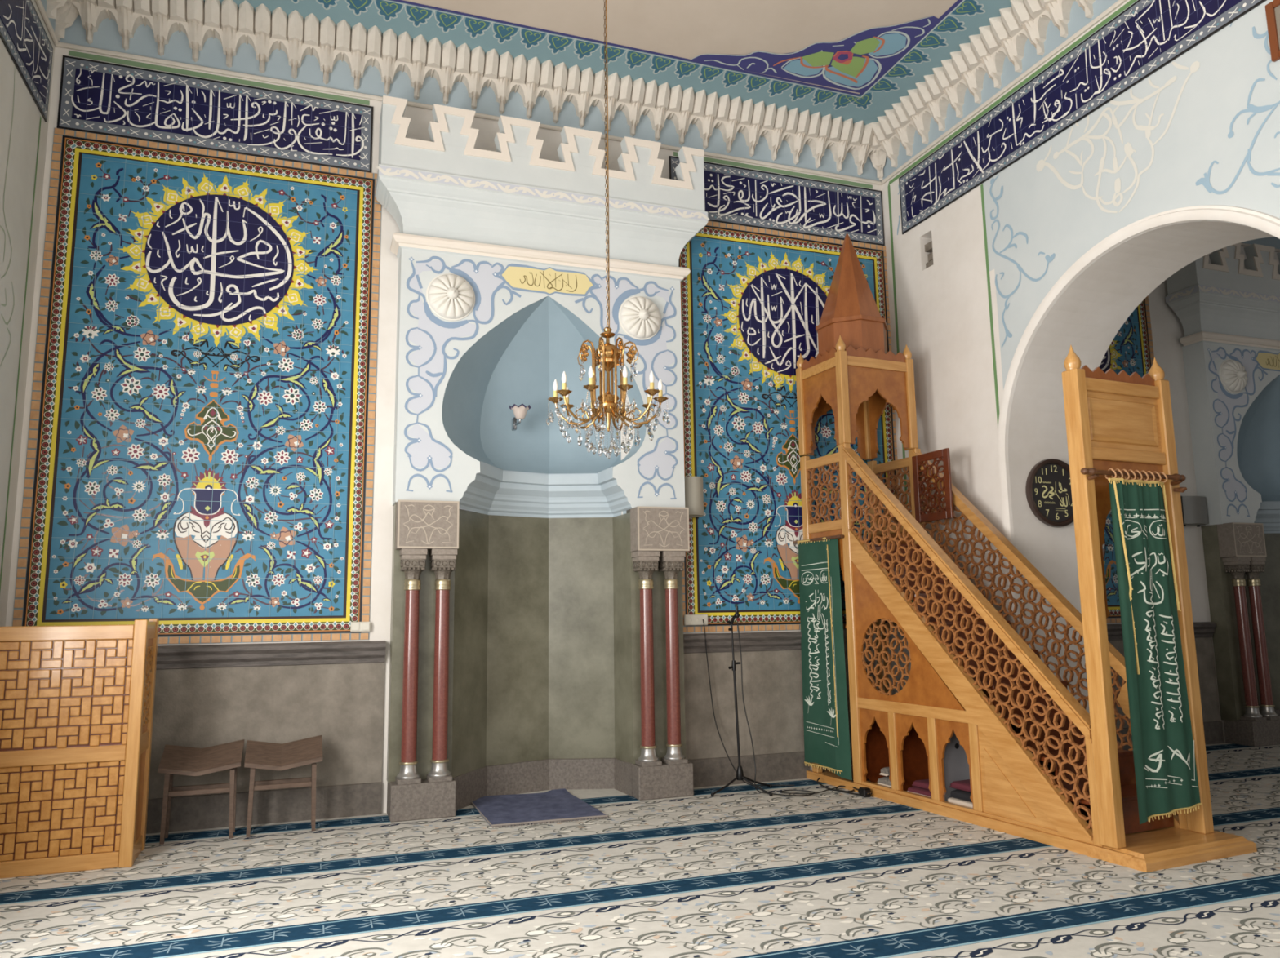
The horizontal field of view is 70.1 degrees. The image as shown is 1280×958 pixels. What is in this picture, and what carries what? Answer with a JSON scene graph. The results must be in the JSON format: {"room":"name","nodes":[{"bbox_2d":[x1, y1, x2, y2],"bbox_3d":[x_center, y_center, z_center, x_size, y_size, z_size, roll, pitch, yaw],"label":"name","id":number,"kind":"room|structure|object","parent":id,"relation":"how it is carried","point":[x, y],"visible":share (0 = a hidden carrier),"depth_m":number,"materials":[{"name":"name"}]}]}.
{"room":"mosque","nodes":[
{"label":"mosque","id":0,"kind":"room"},
{"bbox_2d":[0,0,55,626],"bbox_3d":[-2.684,-1.627,0.930,0.302,6.760,13.000,2,-9,-20],"label":"wall","id":1,"kind":"structure","parent":0,"point":[24,130],"depth_m":6.71,"materials":[{"name":"paint"}]},
{"bbox_2d":[0,0,53,122],"bbox_3d":[-4.302,-3.333,6.141,0.020,0.634,2.515,2,-9,-20],"label":"inscription band","id":2,"kind":"object","parent":1,"relation":"attached to","point":[23,33],"visible":1,"depth_m":6.75,"materials":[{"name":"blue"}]},
{"bbox_2d":[35,0,58,44],"bbox_3d":[-3.905,-3.896,5.104,0.034,0.037,4.960,2,-9,-20],"label":"trim","id":3,"kind":"structure","parent":1,"relation":"attached to","point":[40,6],"depth_m":7.13,"materials":[{"name":"white paint"}]},
{"bbox_2d":[45,0,80,40],"bbox_3d":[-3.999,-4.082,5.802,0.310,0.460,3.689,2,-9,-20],"label":"trim","id":4,"kind":"structure","parent":1,"relation":"attached to","point":[66,19],"depth_m":7.43,"materials":[{"name":"white paint"}]},
{"bbox_2d":[204,0,1012,125],"bbox_3d":[5.169,-4.344,6.647,18.125,0.068,9.600,2,-9,-20],"label":"ceiling","id":5,"kind":"structure","parent":0,"point":[855,60],"depth_m":8.26,"materials":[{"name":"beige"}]},
{"bbox_2d":[546,0,670,459],"bbox_3d":[-0.238,-2.182,6.418,0.805,4.142,0.839,2,-9,-20],"label":"chandelier","id":6,"kind":"object","parent":5,"relation":"hanging from","point":[606,356],"visible":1,"depth_m":6.14,"materials":[{"name":"gold metal"}]},
{"bbox_2d":[0,742,1279,957],"bbox_3d":[5.758,2.124,4.038,18.300,0.002,14.160,2,-9,-20],"label":"floor","id":7,"kind":"structure","parent":0,"point":[740,871],"depth_m":5.29,"materials":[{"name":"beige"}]},
{"bbox_2d":[0,618,159,879],"bbox_3d":[-3.918,1.754,6.118,1.085,1.600,0.520,2,-9,-20],"label":"wooden screen","id":8,"kind":"object","parent":7,"relation":"on","point":[77,702],"visible":1,"depth_m":5.95,"materials":[{"name":"brown wood"}]},
{"bbox_2d":[158,739,244,844],"bbox_3d":[-3.249,2.307,6.754,0.545,0.670,0.300,2,-9,-20],"label":"stool","id":9,"kind":"object","parent":7,"relation":"on","point":[175,760],"visible":1,"depth_m":6.73,"materials":[{"name":"brown wood"}]},
{"bbox_2d":[244,735,322,837],"bbox_3d":[-2.715,2.327,6.944,0.545,0.670,0.300,2,-9,-21],"label":"stool","id":10,"kind":"object","parent":7,"relation":"on","point":[259,755],"visible":1,"depth_m":6.92,"materials":[{"name":"brown wood"}]},
{"bbox_2d":[471,788,608,828],"bbox_3d":[-0.870,2.706,7.540,0.916,0.039,1.156,2,-9,-20],"label":"mat","id":11,"kind":"object","parent":7,"relation":"on","point":[557,806],"visible":0.98,"depth_m":7.45,"materials":[{"name":"blue fabric"}]},
{"bbox_2d":[711,606,772,796],"bbox_3d":[0.898,1.977,8.251,0.560,1.640,0.411,-1,-8,3],"label":"microphone stand","id":12,"kind":"object","parent":7,"relation":"on","point":[740,774],"visible":1,"depth_m":8.23,"materials":[{"name":"black metal"}]},
{"bbox_2d":[737,622,835,796],"bbox_3d":[1.339,2.022,8.131,0.882,1.496,0.328,0,-8,-4],"label":"microphone cable","id":13,"kind":"object","parent":12,"relation":"attached to","point":[781,792],"visible":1,"depth_m":8.14,"materials":[{"name":"black plastic"}]},
{"bbox_2d":[816,777,871,795],"bbox_3d":[1.826,2.714,8.164,0.240,0.124,0.698,5,-10,-36],"label":"cable","id":14,"kind":"object","parent":7,"relation":"on","point":[818,780],"visible":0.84,"depth_m":8.07,"materials":[{"name":"black plastic"}]},
{"bbox_2d":[857,786,871,797],"bbox_3d":[1.931,2.695,7.856,0.070,0.072,0.145,2,-9,-20],"label":"power adapter","id":15,"kind":"object","parent":7,"relation":"on","point":[864,792],"visible":1,"depth_m":7.82,"materials":[{"name":"black plastic"}]},
{"bbox_2d":[793,232,1257,872],"bbox_3d":[2.711,-0.026,7.715,1.147,5.400,3.605,3,-9,-24],"label":"pulpit","id":16,"kind":"object","parent":7,"relation":"on","point":[1040,767],"visible":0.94,"depth_m":7.13,"materials":[{"name":"brown wood"}]},
{"bbox_2d":[797,537,852,780],"bbox_3d":[1.701,1.649,8.575,0.045,2.179,0.688,3,-9,-26],"label":"banner","id":17,"kind":"object","parent":16,"relation":"hanging from","point":[824,695],"visible":1,"depth_m":8.55,"materials":[{"name":"fabric"}]},
{"bbox_2d":[877,776,891,787],"bbox_3d":[2.251,2.620,7.888,0.316,0.074,0.276,3,-9,-24],"label":"rug","id":18,"kind":"object","parent":16,"relation":"on","point":[885,781],"visible":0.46,"depth_m":7.88,"materials":[{"name":"grey fabric"}]},
{"bbox_2d":[879,767,889,777],"bbox_3d":[2.207,2.561,7.993,0.196,0.070,0.115,3,-9,-24],"label":"rug","id":19,"kind":"object","parent":18,"relation":"on","point":[885,771],"visible":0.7,"depth_m":7.95,"materials":[{"name":"grey fabric"}]},
{"bbox_2d":[906,786,931,797],"bbox_3d":[2.428,2.571,7.499,0.316,0.055,0.375,3,-9,-24],"label":"rug","id":20,"kind":"object","parent":16,"relation":"on","point":[916,790],"visible":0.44,"depth_m":7.48,"materials":[{"name":"red fabric"}]},
{"bbox_2d":[911,779,928,790],"bbox_3d":[2.450,2.517,7.505,0.275,0.050,0.334,3,-9,-24],"label":"rug","id":21,"kind":"object","parent":20,"relation":"on","point":[924,784],"visible":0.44,"depth_m":7.52,"materials":[{"name":"red fabric"}]},
{"bbox_2d":[947,797,973,808],"bbox_3d":[2.617,2.510,7.084,0.315,0.050,0.344,3,-9,-24],"label":"rug","id":22,"kind":"object","parent":16,"relation":"on","point":[951,800],"visible":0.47,"depth_m":7.06,"materials":[{"name":"beige fabric"}]},
{"bbox_2d":[949,790,971,802],"bbox_3d":[2.606,2.450,7.066,0.276,0.060,0.315,3,-9,-24],"label":"rug","id":23,"kind":"object","parent":22,"relation":"on","point":[957,794],"visible":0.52,"depth_m":7.06,"materials":[{"name":"black fabric"}]},
{"bbox_2d":[949,779,970,792],"bbox_3d":[2.630,2.397,7.117,0.276,0.055,0.334,3,-9,-24],"label":"rug","id":24,"kind":"object","parent":23,"relation":"on","point":[963,785],"visible":0.47,"depth_m":7.13,"materials":[{"name":"red fabric"}]},
{"bbox_2d":[1105,468,1202,825],"bbox_3d":[3.346,1.051,5.967,0.675,2.254,0.110,3,-9,-24],"label":"curtain","id":25,"kind":"object","parent":16,"relation":"hanging from","point":[1166,781],"visible":1,"depth_m":5.96,"materials":[{"name":"fabric"}]},
{"bbox_2d":[5,14,1279,813],"bbox_3d":[3.658,-0.389,10.025,18.425,6.860,0.022,2,-9,-20],"label":"wall","id":26,"kind":"structure","parent":0,"point":[1166,328],"depth_m":8.21,"materials":[{"name":"white paint"}]},
{"bbox_2d":[12,127,381,644],"bbox_3d":[-3.485,-0.745,7.473,2.550,4.124,0.025,2,-9,-20],"label":"tile panel","id":27,"kind":"object","parent":26,"relation":"attached to","point":[200,455],"visible":0.97,"depth_m":7.44,"materials":[{"name":"tile"}]},
{"bbox_2d":[350,622,370,631],"bbox_3d":[-2.318,1.227,7.575,0.160,0.082,0.036,2,-9,-20],"label":"light switch","id":28,"kind":"object","parent":27,"relation":"attached to","point":[354,626],"visible":1,"depth_m":7.56,"materials":[{"name":"beige plastic"}]},
{"bbox_2d":[57,55,373,173],"bbox_3d":[-3.554,-3.100,7.806,2.436,0.634,0.020,2,-9,-20],"label":"inscription band","id":29,"kind":"object","parent":26,"relation":"attached to","point":[97,97],"visible":1,"depth_m":7.77,"materials":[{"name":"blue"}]},
{"bbox_2d":[54,0,886,177],"bbox_3d":[-1.020,-3.708,8.657,7.905,0.460,0.310,2,-9,-20],"label":"trim","id":30,"kind":"structure","parent":26,"relation":"attached to","point":[200,20],"depth_m":8.47,"materials":[{"name":"white paint"}]},
{"bbox_2d":[374,95,709,822],"bbox_3d":[-0.918,-0.195,8.366,3.071,6.021,1.019,2,-9,-20],"label":"niche","id":31,"kind":"object","parent":26,"relation":"attached to","point":[536,635],"visible":0.98,"depth_m":8.26,"materials":[{"name":"grey paint"}]},
{"bbox_2d":[509,404,530,431],"bbox_3d":[-1.121,-0.572,8.499,0.200,0.212,0.250,2,-9,-20],"label":"wall sconce","id":32,"kind":"object","parent":31,"relation":"attached to","point":[520,411],"visible":1,"depth_m":8.45,"materials":[{"name":"white glass"}]},
{"bbox_2d":[54,41,1279,252],"bbox_3d":[3.769,-3.221,10.463,18.125,0.037,0.034,2,-9,-20],"label":"trim","id":33,"kind":"structure","parent":26,"relation":"attached to","point":[60,44],"depth_m":8.17,"materials":[{"name":"white paint"}]},
{"bbox_2d":[146,622,1224,834],"bbox_3d":[3.854,2.265,9.638,18.125,1.390,0.090,2,-9,-20],"label":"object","id":34,"kind":"structure","parent":26,"relation":"attached to","point":[206,695],"depth_m":7.42,"materials":[{"name":"stone"}]},
{"bbox_2d":[702,619,794,786],"bbox_3d":[1.000,2.064,8.466,0.802,1.517,0.060,-1,-8,-1],"label":"power cable","id":35,"kind":"object","parent":26,"relation":"attached to","point":[703,620],"visible":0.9,"depth_m":8.47,"materials":[{"name":"black plastic"}]},
{"bbox_2d":[668,155,884,245],"bbox_3d":[1.485,-2.909,9.598,2.517,0.634,0.020,2,-9,-20],"label":"inscription band","id":36,"kind":"object","parent":26,"relation":"attached to","point":[734,195],"visible":0.92,"depth_m":9.63,"materials":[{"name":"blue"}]},
{"bbox_2d":[678,220,899,633],"bbox_3d":[1.544,-0.554,9.262,2.550,4.124,0.026,2,-9,-20],"label":"tile panel","id":37,"kind":"object","parent":26,"relation":"attached to","point":[753,300],"visible":0.62,"depth_m":9.12,"materials":[{"name":"tile"}]},
{"bbox_2d":[684,476,703,519],"bbox_3d":[0.487,0.177,8.661,0.206,0.398,0.193,2,-9,-20],"label":"loudspeaker","id":38,"kind":"object","parent":37,"relation":"attached to","point":[694,493],"visible":0.74,"depth_m":8.58,"materials":[{"name":"beige"}]},
{"bbox_2d":[684,614,707,626],"bbox_3d":[0.519,1.326,8.585,0.235,0.098,0.036,2,-9,-20],"label":"power socket","id":39,"kind":"object","parent":37,"relation":"attached to","point":[689,620],"visible":1,"depth_m":8.57,"materials":[{"name":"beige plastic"}]},
{"bbox_2d":[686,617,693,623],"bbox_3d":[0.465,1.322,8.550,0.060,0.060,0.006,2,-9,-20],"label":"socket","id":40,"kind":"object","parent":39,"relation":"attached to","point":[689,620],"depth_m":8.55,"materials":[{"name":"beige plastic"}]},
{"bbox_2d":[693,617,699,623],"bbox_3d":[0.533,1.324,8.574,0.060,0.060,0.006,2,-9,-20],"label":"socket","id":41,"kind":"object","parent":39,"relation":"attached to","point":[696,620],"depth_m":8.58,"materials":[{"name":"beige plastic"}]},
{"bbox_2d":[701,617,706,622],"bbox_3d":[0.600,1.327,8.598,0.060,0.060,0.006,2,-9,-20],"label":"socket","id":42,"kind":"object","parent":39,"relation":"attached to","point":[704,619],"depth_m":8.60,"materials":[{"name":"beige plastic"}]},
{"bbox_2d":[869,133,886,181],"bbox_3d":[2.667,-3.531,10.130,0.660,0.475,0.660,2,-9,-20],"label":"trim","id":43,"kind":"structure","parent":26,"relation":"attached to","point":[881,153],"depth_m":10.03,"materials":[{"name":"white paint"}]},
{"bbox_2d":[1099,295,1154,623],"bbox_3d":[5.074,-0.420,10.517,2.550,4.124,0.025,2,-9,-20],"label":"tile panel","id":44,"kind":"object","parent":26,"relation":"attached to","point":[1131,350],"visible":0.05,"depth_m":10.94,"materials":[{"name":"tile"}]},
{"bbox_2d":[1180,496,1208,527],"bbox_3d":[6.540,0.385,10.834,0.380,0.358,0.195,2,-9,-20],"label":"loudspeaker","id":45,"kind":"object","parent":26,"relation":"attached to","point":[1194,513],"visible":0.87,"depth_m":10.74,"materials":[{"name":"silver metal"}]},
{"bbox_2d":[1164,242,1279,746],"bbox_3d":[7.951,0.142,11.520,3.071,6.021,1.019,2,-9,-20],"label":"niche","id":46,"kind":"object","parent":26,"relation":"attached to","point":[1228,313],"visible":1,"depth_m":11.04,"materials":[{"name":"light blue plaster"},{"name":"white plaster"},{"name":"blue paint"}]},
{"bbox_2d":[881,0,1279,713],"bbox_3d":[5.295,-1.323,3.767,0.851,6.760,13.000,2,-9,-20],"label":"wall","id":47,"kind":"structure","parent":0,"point":[966,283],"depth_m":7.95,"materials":[{"name":"white paint"}]},
{"bbox_2d":[868,0,1095,177],"bbox_3d":[3.591,-3.995,7.117,0.310,0.460,6.324,2,-9,-20],"label":"trim","id":48,"kind":"structure","parent":47,"relation":"attached to","point":[1007,34],"depth_m":8.55,"materials":[{"name":"white paint"}]},
{"bbox_2d":[881,0,1126,183],"bbox_3d":[4.007,-3.825,6.342,0.034,0.037,7.960,2,-9,-20],"label":"trim","id":49,"kind":"structure","parent":47,"relation":"attached to","point":[1118,2],"depth_m":8.17,"materials":[{"name":"white paint"}]},
{"bbox_2d":[1025,458,1073,528],"bbox_3d":[3.719,0.124,8.178,0.624,0.624,0.055,2,-9,-20],"label":"wall clock","id":50,"kind":"object","parent":47,"relation":"attached to","point":[1048,485],"visible":0.85,"depth_m":8.16,"materials":[{"name":"brown plastic"}]},
{"bbox_2d":[898,0,1266,234],"bbox_3d":[3.764,-3.320,6.991,0.020,0.634,5.874,2,-9,-20],"label":"inscription band","id":51,"kind":"object","parent":47,"relation":"attached to","point":[1147,36],"visible":1,"depth_m":7.59,"materials":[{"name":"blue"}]},
{"bbox_2d":[997,204,1279,635],"bbox_3d":[3.752,0.270,6.599,0.050,4.465,3.190,2,-9,-20],"label":"trim","id":52,"kind":"structure","parent":47,"relation":"attached to","point":[1264,222],"depth_m":7.46,"materials":[{"name":"white paint"}]},
{"bbox_2d":[1265,0,1279,62],"bbox_3d":[4.190,-2.941,5.738,0.030,0.400,0.480,2,-9,-20],"label":"picture frame","id":53,"kind":"object","parent":47,"relation":"attached to","point":[1272,9],"visible":1,"depth_m":5.92,"materials":[{"name":"brown wood"}]},
{"bbox_2d":[1274,4,1279,49],"bbox_3d":[4.197,-2.941,5.741,0.010,0.300,0.380,2,-9,-20],"label":"picture","id":54,"kind":"object","parent":53,"relation":"attached to","point":[1277,7],"depth_m":5.91,"materials":[{"name":"brown"}]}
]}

